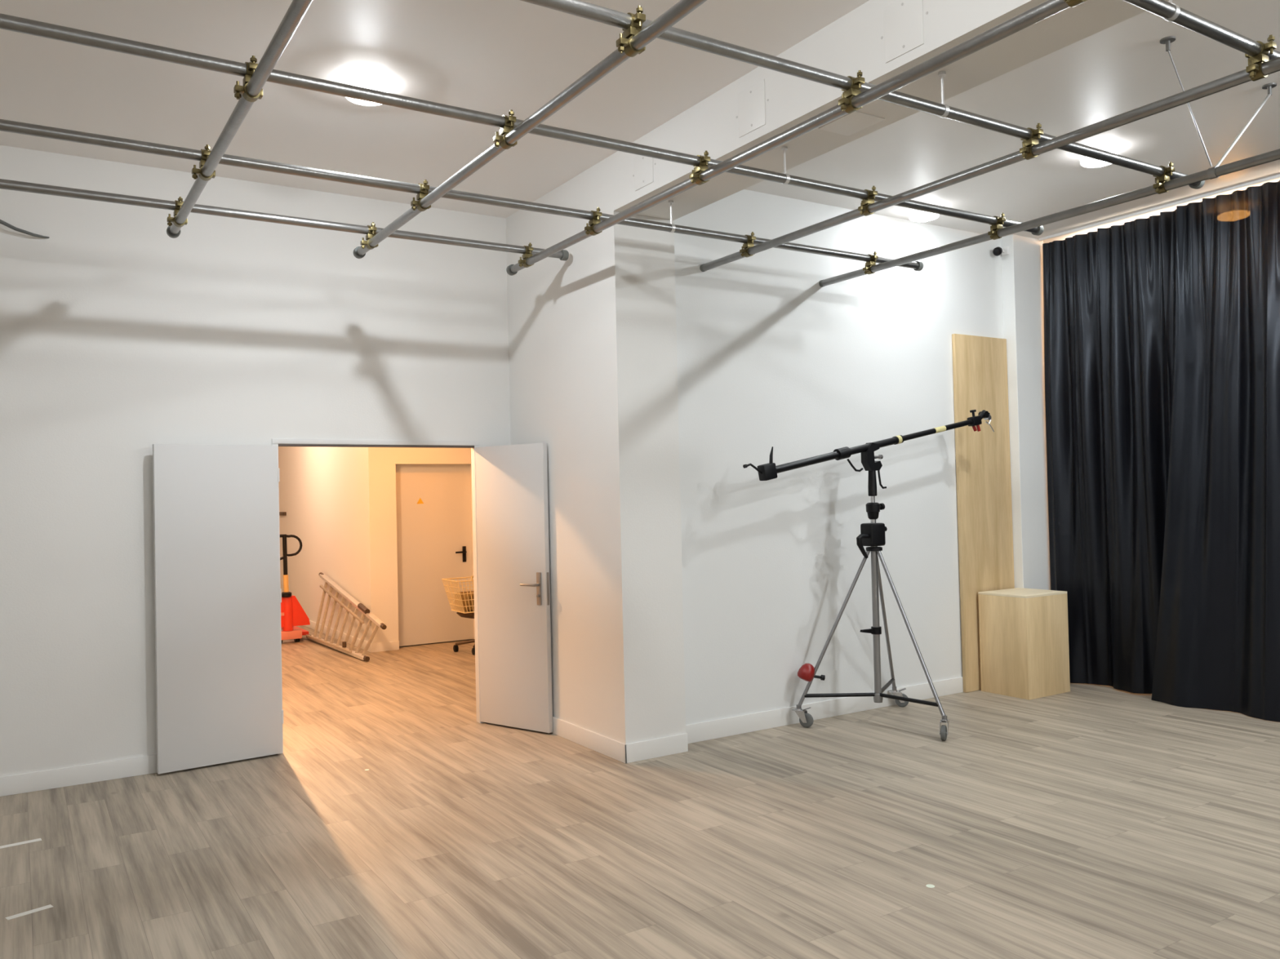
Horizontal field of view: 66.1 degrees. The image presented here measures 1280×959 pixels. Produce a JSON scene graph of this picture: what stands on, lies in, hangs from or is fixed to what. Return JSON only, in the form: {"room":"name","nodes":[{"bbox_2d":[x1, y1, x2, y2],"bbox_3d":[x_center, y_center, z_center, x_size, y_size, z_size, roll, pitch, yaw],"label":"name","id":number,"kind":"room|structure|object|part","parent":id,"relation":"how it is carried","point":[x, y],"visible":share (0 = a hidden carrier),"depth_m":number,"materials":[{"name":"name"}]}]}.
{"room":"studio","nodes":[
{"label":"studio","id":0,"kind":"room"},
{"bbox_2d":[0,145,510,777],"bbox_3d":[-3.614,-0.067,5.849,6.200,3.805,0.050,-1,-1,-32],"label":"wall","id":1,"kind":"structure","parent":0,"point":[121,336],"depth_m":6.15,"materials":[{"name":"white paint"}]},
{"bbox_2d":[0,219,49,238],"bbox_3d":[-3.760,-1.566,5.731,0.566,0.253,0.069,-1,-1,-36],"label":"cable","id":2,"kind":"object","parent":1,"relation":"attached to","point":[2,222],"visible":1,"depth_m":5.78,"materials":[{"name":"grey rubber"}]},
{"bbox_2d":[0,754,275,796],"bbox_3d":[-3.555,1.778,5.789,6.200,0.112,0.013,-1,-1,-32],"label":"baseboard","id":3,"kind":"structure","parent":1,"relation":"attached to","point":[14,784],"depth_m":5.89,"materials":[{"name":"white paint"}]},
{"bbox_2d":[152,444,283,773],"bbox_3d":[-2.688,0.793,6.303,0.762,2.032,0.040,-1,-1,-37],"label":"door","id":4,"kind":"structure","parent":1,"relation":"in","point":[218,593],"depth_m":6.27,"materials":[{"name":"white laminate"}]},
{"bbox_2d":[271,438,484,754],"bbox_3d":[-1.819,0.767,6.956,1.480,2.095,0.068,-1,-1,-32],"label":"trim","id":5,"kind":"structure","parent":1,"relation":"attached to","point":[275,442],"depth_m":7.13,"materials":[{"name":"white paint"}]},
{"bbox_2d":[475,442,552,733],"bbox_3d":[-0.938,0.767,7.083,0.684,2.032,0.109,-2,-1,37],"label":"door","id":6,"kind":"structure","parent":1,"relation":"in","point":[514,626],"depth_m":7.07,"materials":[{"name":"white laminate"}]},
{"bbox_3d":[-0.778,0.743,6.932,0.134,0.018,0.059,-2,-1,37],"label":"lever","id":7,"kind":"part","parent":6,"relation":"part of","materials":[{"name":"metal"}]},
{"bbox_3d":[-0.711,0.769,6.923,0.040,0.230,0.008,-2,-1,37],"label":"lock plate","id":8,"kind":"part","parent":6,"relation":"part of","materials":[{"name":"metal"}]},
{"bbox_3d":[-0.646,0.767,6.905,0.003,0.230,0.022,-2,-1,37],"label":"edge plate","id":9,"kind":"part","parent":6,"relation":"part of","materials":[{"name":"metal"}]},
{"bbox_2d":[278,446,380,643],"bbox_3d":[-4.700,0.526,13.680,0.100,2.950,6.530,-1,-1,-32],"label":"wall","id":10,"kind":"structure","parent":0,"point":[328,496],"depth_m":12.19,"materials":[{"name":"white paint"}]},
{"bbox_2d":[279,511,286,515],"bbox_3d":[-5.233,0.501,14.398,0.030,0.050,0.350,-1,-1,-32],"label":"wall bracket","id":11,"kind":"object","parent":10,"relation":"attached to","point":[281,513],"visible":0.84,"depth_m":14.31,"materials":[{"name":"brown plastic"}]},
{"bbox_2d":[303,620,399,653],"bbox_3d":[-4.583,1.949,13.700,0.318,0.100,6.543,-1,-1,-32],"label":"baseboard","id":12,"kind":"structure","parent":10,"relation":"attached to","point":[388,646],"depth_m":11.02,"materials":[{"name":"white paint"}]},
{"bbox_2d":[377,447,475,642],"bbox_3d":[-1.722,0.425,11.858,2.980,2.950,0.260,-1,-1,-32],"label":"wall","id":13,"kind":"structure","parent":0,"point":[388,458],"depth_m":11.02,"materials":[{"name":"white paint"}]},
{"bbox_2d":[395,464,473,646],"bbox_3d":[-2.395,0.860,11.423,0.960,2.073,0.110,-1,-1,-32],"label":"door","id":14,"kind":"structure","parent":13,"relation":"in","point":[433,501],"depth_m":11.42,"materials":[{"name":"white laminate"}]},
{"bbox_3d":[-2.110,0.855,11.572,0.136,0.023,0.056,-1,-1,-32],"label":"lever","id":15,"kind":"part","parent":14,"relation":"part of","materials":[{"name":"black plastic"}]},
{"bbox_3d":[-2.077,0.882,11.630,0.044,0.185,0.013,-1,-1,-32],"label":"handle plate","id":16,"kind":"part","parent":14,"relation":"part of","materials":[{"name":"black plastic"}]},
{"bbox_2d":[506,154,685,744],"bbox_3d":[-0.401,-0.120,6.997,0.457,3.805,1.733,-1,-1,-32],"label":"wall","id":17,"kind":"structure","parent":0,"point":[593,362],"depth_m":6.36,"materials":[{"name":"white paint"}]},
{"bbox_2d":[551,716,626,763],"bbox_3d":[-0.516,1.724,6.773,0.013,0.117,1.606,-1,-1,-32],"label":"baseboard","id":18,"kind":"structure","parent":17,"relation":"attached to","point":[611,748],"depth_m":6.47,"materials":[{"name":"white paint"}]},
{"bbox_2d":[632,155,655,191],"bbox_3d":[0.022,-1.848,5.866,0.007,0.200,0.252,-1,-1,-32],"label":"access hatch","id":19,"kind":"object","parent":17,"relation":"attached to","point":[643,165],"visible":0.94,"depth_m":5.87,"materials":[{"name":"white paint"}]},
{"bbox_2d":[624,733,688,763],"bbox_3d":[0.105,1.700,6.224,0.475,0.117,0.013,-1,-1,-32],"label":"baseboard","id":20,"kind":"object","parent":17,"relation":"attached to","point":[678,744],"visible":1,"depth_m":6.22,"materials":[{"name":"white paint"}]},
{"bbox_2d":[736,78,768,137],"bbox_3d":[0.568,-1.888,5.005,0.007,0.230,0.262,-1,-1,-32],"label":"access hatch","id":21,"kind":"object","parent":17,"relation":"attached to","point":[751,101],"visible":1,"depth_m":5.00,"materials":[{"name":"white paint"}]},
{"bbox_2d":[818,111,884,135],"bbox_3d":[1.031,-1.736,4.796,0.200,0.006,0.250,-1,-1,-32],"label":"plate","id":22,"kind":"object","parent":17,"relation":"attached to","point":[848,124],"visible":0.89,"depth_m":4.79,"materials":[{"name":"white paint"}]},
{"bbox_2d":[612,0,1168,220],"bbox_3d":[2.166,-1.977,2.916,0.457,0.356,8.007,-1,-1,-32],"label":"beam","id":23,"kind":"structure","parent":17,"relation":"attached to","point":[852,42],"depth_m":4.58,"materials":[{"name":"white paint"}]},
{"bbox_2d":[880,0,928,62],"bbox_3d":[1.111,-1.915,4.148,0.007,0.240,0.262,-1,-1,-32],"label":"access hatch","id":24,"kind":"object","parent":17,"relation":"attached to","point":[903,19],"visible":1,"depth_m":4.15,"materials":[{"name":"white paint"}]},
{"bbox_2d":[0,625,1279,958],"bbox_3d":[-1.939,1.891,8.239,11.950,0.100,22.000,-1,-1,-32],"label":"floor","id":25,"kind":"structure","parent":0,"point":[1088,821],"depth_m":4.71,"materials":[{"name":"brown wood"}]},
{"bbox_2d":[0,838,41,848],"bbox_3d":[-3.085,1.806,4.868,0.210,0.002,0.040,0,-1,-38],"label":"tape","id":26,"kind":"object","parent":25,"relation":"on","point":[38,839],"visible":1,"depth_m":4.88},
{"bbox_2d":[4,904,53,919],"bbox_3d":[-2.507,1.778,4.039,0.034,0.002,0.165,-2,-1,42],"label":"tape","id":27,"kind":"object","parent":25,"relation":"on","point":[46,907],"visible":1,"depth_m":4.04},
{"bbox_2d":[280,534,310,643],"bbox_3d":[-4.483,1.318,12.194,0.530,1.302,1.229,-1,-1,-32],"label":"truck","id":28,"kind":"object","parent":25,"relation":"on","point":[292,614],"visible":0.8,"depth_m":11.72,"materials":[{"name":"red metal"}]},
{"bbox_3d":[-4.188,0.810,11.739,0.308,0.317,0.036,-1,-1,-32],"label":"loop handle","id":29,"kind":"part","parent":28,"relation":"part of","materials":[{"name":"black plastic"}]},
{"bbox_3d":[-4.263,1.859,11.753,0.410,0.105,0.160,-1,-1,-32],"label":"plate","id":30,"kind":"part","parent":28,"relation":"part of","materials":[{"name":"red metal"}]},
{"bbox_2d":[306,572,386,661],"bbox_3d":[-3.453,1.533,11.281,0.326,0.785,2.577,-1,-1,-32],"label":"stepladder","id":31,"kind":"object","parent":25,"relation":"on","point":[366,611],"visible":1,"depth_m":11.20,"materials":[{"name":"metal"}]},
{"bbox_3d":[-3.572,1.872,11.243,0.028,0.024,1.681,-1,-1,-34],"label":"rail","id":32,"kind":"part","parent":31,"relation":"part of","materials":[{"name":"metal"}]},
{"bbox_3d":[-3.458,1.898,11.166,0.064,0.036,2.131,-1,-1,-34],"label":"rail","id":33,"kind":"part","parent":31,"relation":"part of","materials":[{"name":"metal"}]},
{"bbox_3d":[-3.491,1.442,11.468,0.028,0.307,1.812,-1,-1,-32],"label":"rail","id":34,"kind":"part","parent":31,"relation":"part of","materials":[{"name":"metal"}]},
{"bbox_3d":[-3.233,1.806,10.757,0.044,0.060,0.044,-1,-1,-32],"label":"hinge knob","id":35,"kind":"part","parent":31,"relation":"part of","materials":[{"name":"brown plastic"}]},
{"bbox_3d":[-3.353,1.371,11.351,0.079,0.429,2.465,-1,-1,-32],"label":"rail","id":36,"kind":"part","parent":31,"relation":"part of","materials":[{"name":"metal"}]},
{"bbox_2d":[441,575,475,654],"bbox_3d":[-1.774,1.456,10.726,0.634,0.852,0.470,-1,-1,-32],"label":"trolley","id":37,"kind":"object","parent":25,"relation":"on","point":[464,603],"visible":0.42,"depth_m":10.55,"materials":[{"name":"silver metal"}]},
{"bbox_2d":[441,577,474,613],"bbox_3d":[-1.779,1.252,10.729,0.634,0.354,0.454,-1,-1,-32],"label":"basket","id":38,"kind":"object","parent":37,"relation":"on","point":[464,603],"depth_m":10.54,"materials":[{"name":"beige plastic"}]},
{"bbox_2d":[456,610,474,618],"bbox_3d":[-1.766,1.468,10.731,0.470,0.078,0.470,-1,-1,-32],"label":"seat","id":39,"kind":"object","parent":37,"relation":"on","point":[464,614],"depth_m":10.54,"materials":[{"name":"brown plastic"}]},
{"bbox_3d":[-1.767,1.647,10.740,0.415,0.331,0.352,-1,-1,-32],"label":"frame","id":40,"kind":"part","parent":37,"relation":"part of","materials":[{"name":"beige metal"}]},
{"bbox_2d":[742,409,994,741],"bbox_3d":[1.833,0.597,6.951,2.516,2.270,0.990,-1,-1,-32],"label":"boom stand","id":41,"kind":"object","parent":25,"relation":"on","point":[872,535],"visible":1,"depth_m":6.98,"materials":[{"name":"black metal"}]},
{"bbox_3d":[1.267,1.405,6.975,0.088,0.042,0.038,-1,-1,-2],"label":"knob","id":42,"kind":"part","parent":41,"relation":"part of","materials":[{"name":"black plastic"}]},
{"bbox_3d":[1.661,0.019,7.033,0.062,0.200,0.062,-1,-1,-32],"label":"stem","id":43,"kind":"part","parent":41,"relation":"part of","materials":[{"name":"black plastic"}]},
{"bbox_3d":[1.734,-0.253,7.088,2.165,0.442,0.060,-1,-1,-32],"label":"boom arm","id":44,"kind":"part","parent":41,"relation":"part of","materials":[{"name":"black metal"}]},
{"bbox_3d":[1.703,-0.162,7.054,0.076,0.038,0.038,-1,-1,-32],"label":"head knob","id":45,"kind":"part","parent":41,"relation":"part of","materials":[{"name":"metal"}]},
{"bbox_2d":[925,884,934,888],"bbox_3d":[1.210,1.694,4.098,0.036,0.001,0.036,-1,-1,-32],"label":"dot","id":46,"kind":"object","parent":25,"relation":"on","point":[926,886],"visible":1,"depth_m":4.10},
{"bbox_2d":[951,333,1014,693],"bbox_3d":[2.878,0.265,8.198,0.656,2.925,0.043,-1,-1,-32],"label":"wood board","id":47,"kind":"object","parent":25,"relation":"on","point":[980,363],"visible":0.74,"depth_m":8.16,"materials":[{"name":"brown wood"}]},
{"bbox_2d":[977,587,1070,700],"bbox_3d":[3.121,1.317,7.996,0.523,0.808,0.455,-1,-1,-32],"label":"wooden box","id":48,"kind":"object","parent":25,"relation":"on","point":[1024,652],"visible":1,"depth_m":7.83,"materials":[{"name":"brown wood"}]},
{"bbox_3d":[3.004,1.332,8.181,0.523,0.790,0.018,-1,-1,-32],"label":"panel","id":49,"kind":"part","parent":48,"relation":"part of","materials":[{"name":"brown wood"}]},
{"bbox_3d":[2.908,1.329,7.861,0.018,0.790,0.419,-1,-1,-32],"label":"panel","id":50,"kind":"part","parent":48,"relation":"part of","materials":[{"name":"brown wood"}]},
{"bbox_3d":[3.112,0.922,8.003,0.523,0.018,0.455,-1,-1,-32],"label":"panel","id":51,"kind":"part","parent":48,"relation":"part of","materials":[{"name":"brown wood"}]},
{"bbox_3d":[3.238,1.320,7.812,0.523,0.790,0.018,-1,-1,-32],"label":"panel","id":52,"kind":"part","parent":48,"relation":"part of","materials":[{"name":"brown wood"}]},
{"bbox_2d":[0,0,1279,243],"bbox_3d":[1.182,-2.201,3.243,11.550,0.150,9.600,-1,-1,-32],"label":"ceiling","id":53,"kind":"structure","parent":0,"point":[497,57],"depth_m":5.28,"materials":[{"name":"paint"}]},
{"bbox_2d":[346,75,387,106],"bbox_3d":[-1.400,-1.982,5.034,0.222,0.106,0.222,-1,-1,-32],"label":"ceiling lamp","id":54,"kind":"object","parent":53,"relation":"attached to","point":[362,81],"visible":0.58,"depth_m":4.98,"materials":[{"name":"white plastic"}]},
{"bbox_2d":[0,0,1279,287],"bbox_3d":[0.037,-1.769,3.997,7.215,0.636,5.523,-1,-1,-32],"label":"grid","id":55,"kind":"object","parent":53,"relation":"hanging from","point":[1264,60],"visible":1,"depth_m":4.40,"materials":[{"name":"metal"}]},
{"bbox_3d":[0.190,-1.627,5.995,0.032,0.142,0.032,-1,-1,-32],"label":"hanger rod","id":56,"kind":"part","parent":55,"relation":"part of","materials":[{"name":"metal"}]},
{"bbox_3d":[0.752,-1.656,5.108,0.032,0.142,0.032,-1,-1,-32],"label":"hanger rod","id":57,"kind":"part","parent":55,"relation":"part of","materials":[{"name":"metal"}]},
{"bbox_3d":[1.303,-1.684,4.238,0.032,0.142,0.032,-1,-1,-32],"label":"hanger rod","id":58,"kind":"part","parent":55,"relation":"part of","materials":[{"name":"metal"}]},
{"bbox_2d":[909,208,939,222],"bbox_3d":[2.163,-2.019,7.489,0.222,0.106,0.222,-1,-1,-32],"label":"ceiling lamp","id":59,"kind":"object","parent":53,"relation":"attached to","point":[917,215],"visible":0.72,"depth_m":7.45,"materials":[{"name":"white plastic"}]},
{"bbox_2d":[1080,145,1117,167],"bbox_3d":[2.938,-2.059,6.293,0.222,0.106,0.222,-1,-1,-32],"label":"ceiling lamp","id":60,"kind":"object","parent":53,"relation":"attached to","point":[1086,162],"visible":0.59,"depth_m":6.26,"materials":[{"name":"white plastic"}]},
{"bbox_2d":[1039,173,1279,240],"bbox_3d":[5.551,-2.180,5.200,0.025,0.022,7.830,-1,-1,-32],"label":"rail","id":61,"kind":"object","parent":53,"relation":"attached to","point":[1277,176],"visible":1,"depth_m":7.56,"materials":[{"name":"white plastic"}]},
{"bbox_2d":[1042,208,1176,693],"bbox_3d":[3.869,-0.178,7.909,0.144,3.747,1.339,-1,-1,-31],"label":"curtain","id":62,"kind":"object","parent":61,"relation":"hanging from","point":[1109,293],"visible":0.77,"depth_m":7.97,"materials":[{"name":"black fabric"}]},
{"bbox_2d":[1151,179,1279,722],"bbox_3d":[5.729,-0.276,4.741,0.204,3.749,6.771,-1,-1,-32],"label":"curtain","id":63,"kind":"object","parent":61,"relation":"hanging from","point":[1218,644],"visible":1,"depth_m":7.12,"materials":[{"name":"black fabric"}]},
{"bbox_2d":[673,189,1003,724],"bbox_3d":[2.198,-0.163,7.893,4.893,3.805,0.140,-1,-1,-32],"label":"wall","id":64,"kind":"structure","parent":0,"point":[768,356],"depth_m":7.22,"materials":[{"name":"white paint"}]},
{"bbox_2d":[685,676,963,743],"bbox_3d":[1.698,1.681,7.426,3.513,0.124,0.013,-1,-1,-32],"label":"baseboard","id":65,"kind":"structure","parent":64,"relation":"attached to","point":[720,728],"depth_m":7.11,"materials":[{"name":"white paint"}]},
{"bbox_2d":[992,246,1009,256],"bbox_3d":[3.060,-1.937,8.336,0.167,0.092,0.077,-1,-1,-32],"label":"security camera","id":66,"kind":"object","parent":64,"relation":"attached to","point":[1004,251],"visible":1,"depth_m":8.31,"materials":[{"name":"white plastic"}]},
{"bbox_2d":[1000,234,1050,590],"bbox_3d":[3.345,-0.179,8.463,0.415,3.805,0.124,-1,-1,-32],"label":"pillar","id":67,"kind":"structure","parent":64,"relation":"attached to","point":[1022,269],"depth_m":8.38,"materials":[{"name":"white paint"}]}
]}

